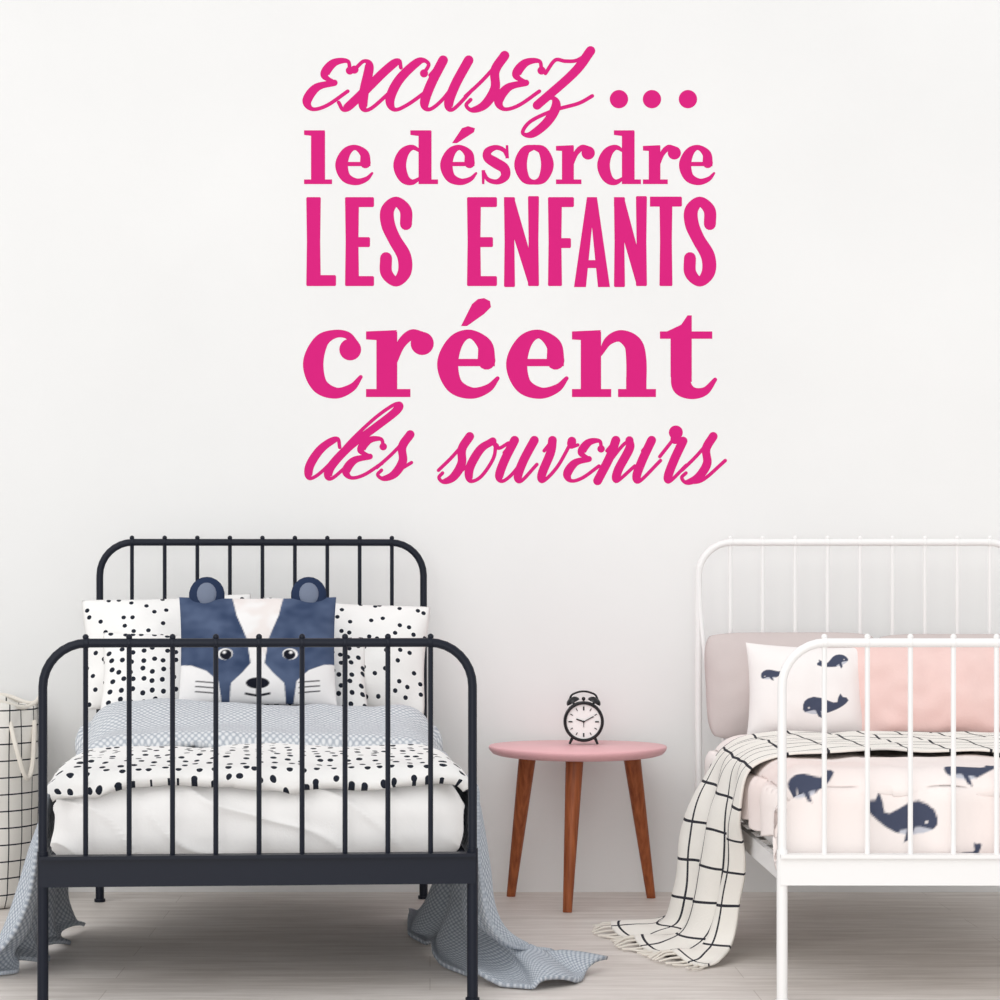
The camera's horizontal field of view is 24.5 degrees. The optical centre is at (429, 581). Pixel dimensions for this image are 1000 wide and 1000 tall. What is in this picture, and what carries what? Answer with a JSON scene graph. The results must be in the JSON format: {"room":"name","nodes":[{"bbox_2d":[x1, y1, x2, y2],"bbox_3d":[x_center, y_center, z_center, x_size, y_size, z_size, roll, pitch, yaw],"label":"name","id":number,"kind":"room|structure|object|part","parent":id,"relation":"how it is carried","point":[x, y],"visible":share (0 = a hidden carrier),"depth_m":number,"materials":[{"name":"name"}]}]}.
{"room":"bedroom","nodes":[
{"label":"bedroom","id":0,"kind":"room"},
{"bbox_2d":[0,0,999,891],"bbox_3d":[0.200,-0.630,6.135,6.800,2.900,0.100,0,0,0],"label":"wall","id":1,"kind":"structure","parent":0,"point":[160,317],"depth_m":6.08,"materials":[{"name":"paint"}]},
{"bbox_2d":[302,46,726,484],"bbox_3d":[0.224,-0.837,6.085,1.124,1.162,0.001,0,0,0],"label":"decal","id":2,"kind":"object","parent":1,"relation":"attached to","point":[388,349],"visible":1,"depth_m":6.08,"materials":[{"name":"pink plastic"}]},
{"bbox_2d":[0,892,999,999],"bbox_3d":[0.200,0.870,2.592,6.800,0.100,7.185,0,0,0],"label":"floor","id":3,"kind":"structure","parent":0,"point":[130,945],"depth_m":5.16,"materials":[{"name":"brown wood"}]},
{"bbox_2d":[0,693,37,908],"bbox_3d":[-1.165,0.553,5.876,0.352,0.527,0.352,0,0,0],"label":"laundry basket","id":4,"kind":"object","parent":3,"relation":"on","point":[18,716],"visible":0.67,"depth_m":5.76,"materials":[{"name":"fabric"}]},
{"bbox_2d":[37,535,479,999],"bbox_3d":[-0.382,0.350,5.193,0.860,0.940,1.498,0,0,-4],"label":"bed","id":5,"kind":"object","parent":3,"relation":"on","point":[99,871],"visible":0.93,"depth_m":4.46,"materials":[{"name":"black metal"}]},
{"bbox_2d":[50,784,464,854],"bbox_3d":[-0.382,0.479,5.211,0.841,0.203,1.413,0,0,-4],"label":"mattress","id":6,"kind":"object","parent":5,"relation":"on","point":[107,814],"visible":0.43,"depth_m":4.52,"materials":[{"name":"white fabric"}]},
{"bbox_2d":[82,594,250,709],"bbox_3d":[-0.661,0.175,5.825,0.433,0.288,0.162,0,0,-10],"label":"polka dot pillow","id":7,"kind":"object","parent":6,"relation":"on","point":[151,616],"visible":0.22,"depth_m":5.79,"materials":[{"name":"fabric"}]},
{"bbox_2d":[47,743,467,801],"bbox_3d":[-0.369,0.390,5.006,0.841,0.080,1.020,0,0,-4],"label":"duvet","id":8,"kind":"object","parent":6,"relation":"on","point":[107,766],"visible":0.7,"depth_m":4.54,"materials":[{"name":"fabric"}]},
{"bbox_2d":[75,698,447,755],"bbox_3d":[-0.398,0.360,5.403,0.868,0.167,0.609,0,0,-4],"label":"coverlet","id":9,"kind":"object","parent":8,"relation":"on","point":[150,717],"visible":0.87,"depth_m":5.29,"materials":[{"name":"grey fabric"}]},
{"bbox_2d":[101,632,180,708],"bbox_3d":[-0.653,0.238,5.713,0.321,0.224,0.146,0,0,-3],"label":"polka dot pillow","id":10,"kind":"object","parent":9,"relation":"on","point":[150,666],"visible":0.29,"depth_m":5.66,"materials":[{"name":"fabric"}]},
{"bbox_2d":[179,577,336,704],"bbox_3d":[-0.421,0.144,5.628,0.387,0.313,0.128,0,0,-6],"label":"cushion","id":11,"kind":"object","parent":9,"relation":"on","point":[206,612],"visible":0.88,"depth_m":5.59,"materials":[{"name":"fabric"}]},
{"bbox_2d":[0,756,607,988],"bbox_3d":[-0.295,0.601,5.100,1.341,0.431,0.975,0,0,0],"label":"knit blanket","id":12,"kind":"object","parent":6,"relation":"on","point":[505,959],"visible":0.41,"depth_m":4.81,"materials":[{"name":"grey fabric"}]},
{"bbox_2d":[262,637,366,705],"bbox_3d":[-0.320,0.248,5.757,0.324,0.220,0.142,0,0,-6],"label":"polka dot pillow","id":13,"kind":"object","parent":6,"relation":"on","point":[356,655],"visible":0.19,"depth_m":5.73,"materials":[{"name":"fabric"}]},
{"bbox_2d":[263,598,429,713],"bbox_3d":[-0.221,0.188,5.854,0.434,0.296,0.162,0,0,5],"label":"polka dot pillow","id":14,"kind":"object","parent":6,"relation":"on","point":[353,620],"visible":0.37,"depth_m":5.82,"materials":[{"name":"fabric"}]},
{"bbox_3d":[-0.432,0.350,5.927,0.860,0.940,0.028,0,0,-4],"label":"headboard","id":15,"kind":"part","parent":5,"relation":"part of","materials":[{"name":"black metal"}]},
{"bbox_2d":[489,740,666,912],"bbox_3d":[0.376,0.620,5.833,0.454,0.407,0.452,0,0,0],"label":"side table","id":16,"kind":"object","parent":3,"relation":"on","point":[574,754],"visible":0.98,"depth_m":5.82,"materials":[{"name":"pink paint"}]},
{"bbox_2d":[563,690,603,743],"bbox_3d":[0.394,0.347,5.900,0.104,0.139,0.044,0,0,3],"label":"alarm clock","id":17,"kind":"object","parent":16,"relation":"on","point":[583,721],"visible":1,"depth_m":5.89,"materials":[{"name":"black metal"}]},
{"bbox_2d":[694,536,999,999],"bbox_3d":[1.104,0.350,5.195,0.860,0.940,1.498,0,0,0],"label":"bed","id":18,"kind":"object","parent":3,"relation":"on","point":[824,868],"visible":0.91,"depth_m":4.46,"materials":[{"name":"white metal"}]},
{"bbox_2d":[741,819,772,843],"bbox_3d":[1.105,0.492,5.211,0.809,0.145,1.384,0,0,0],"label":"mattress","id":19,"kind":"object","parent":18,"relation":"on","point":[768,838],"visible":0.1,"depth_m":4.93,"materials":[{"name":"white fabric"}]},
{"bbox_2d":[704,632,872,738],"bbox_3d":[0.923,0.263,5.836,0.452,0.269,0.167,0,0,-6],"label":"pillow","id":20,"kind":"object","parent":19,"relation":"on","point":[725,655],"visible":0.33,"depth_m":5.80,"materials":[{"name":"pink fabric"}]},
{"bbox_2d":[746,643,861,733],"bbox_3d":[0.933,0.275,5.703,0.314,0.249,0.136,0,0,-6],"label":"print pillow","id":21,"kind":"object","parent":19,"relation":"on","point":[765,662],"visible":0.8,"depth_m":5.66,"materials":[{"name":"fabric"}]},
{"bbox_2d":[852,647,999,731],"bbox_3d":[1.292,0.275,5.696,0.511,0.262,0.162,0,0,6],"label":"cushion","id":22,"kind":"object","parent":19,"relation":"on","point":[888,665],"visible":0.65,"depth_m":5.64,"materials":[{"name":"pink fabric"}]},
{"bbox_2d":[880,634,999,637],"bbox_3d":[1.359,0.267,5.847,0.452,0.269,0.163,0,0,6],"label":"pillow","id":23,"kind":"object","parent":19,"relation":"on","point":[899,635],"visible":0.04,"depth_m":5.86,"materials":[{"name":"pink fabric"}]},
{"bbox_3d":[1.109,0.350,5.930,0.860,0.940,0.028,0,0,0],"label":"headboard","id":24,"kind":"part","parent":18,"relation":"part of","materials":[{"name":"white metal"}]},
{"bbox_2d":[704,734,999,870],"bbox_3d":[1.103,0.482,5.055,0.894,0.245,1.132,0,0,0],"label":"duvet","id":25,"kind":"object","parent":18,"relation":"on","point":[888,768],"visible":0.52,"depth_m":4.51,"materials":[{"name":"fabric"}]},
{"bbox_2d":[592,730,999,969],"bbox_3d":[0.949,0.581,5.147,1.146,0.474,0.625,0,0,0],"label":"throw","id":26,"kind":"object","parent":25,"relation":"on","point":[698,927],"visible":0.97,"depth_m":5.06,"materials":[{"name":"beige fabric"}]},
{"bbox_3d":[1.100,0.460,4.463,0.860,0.720,0.034,0,0,0],"label":"footboard","id":27,"kind":"part","parent":18,"relation":"part of","materials":[{"name":"white metal"}]}
]}

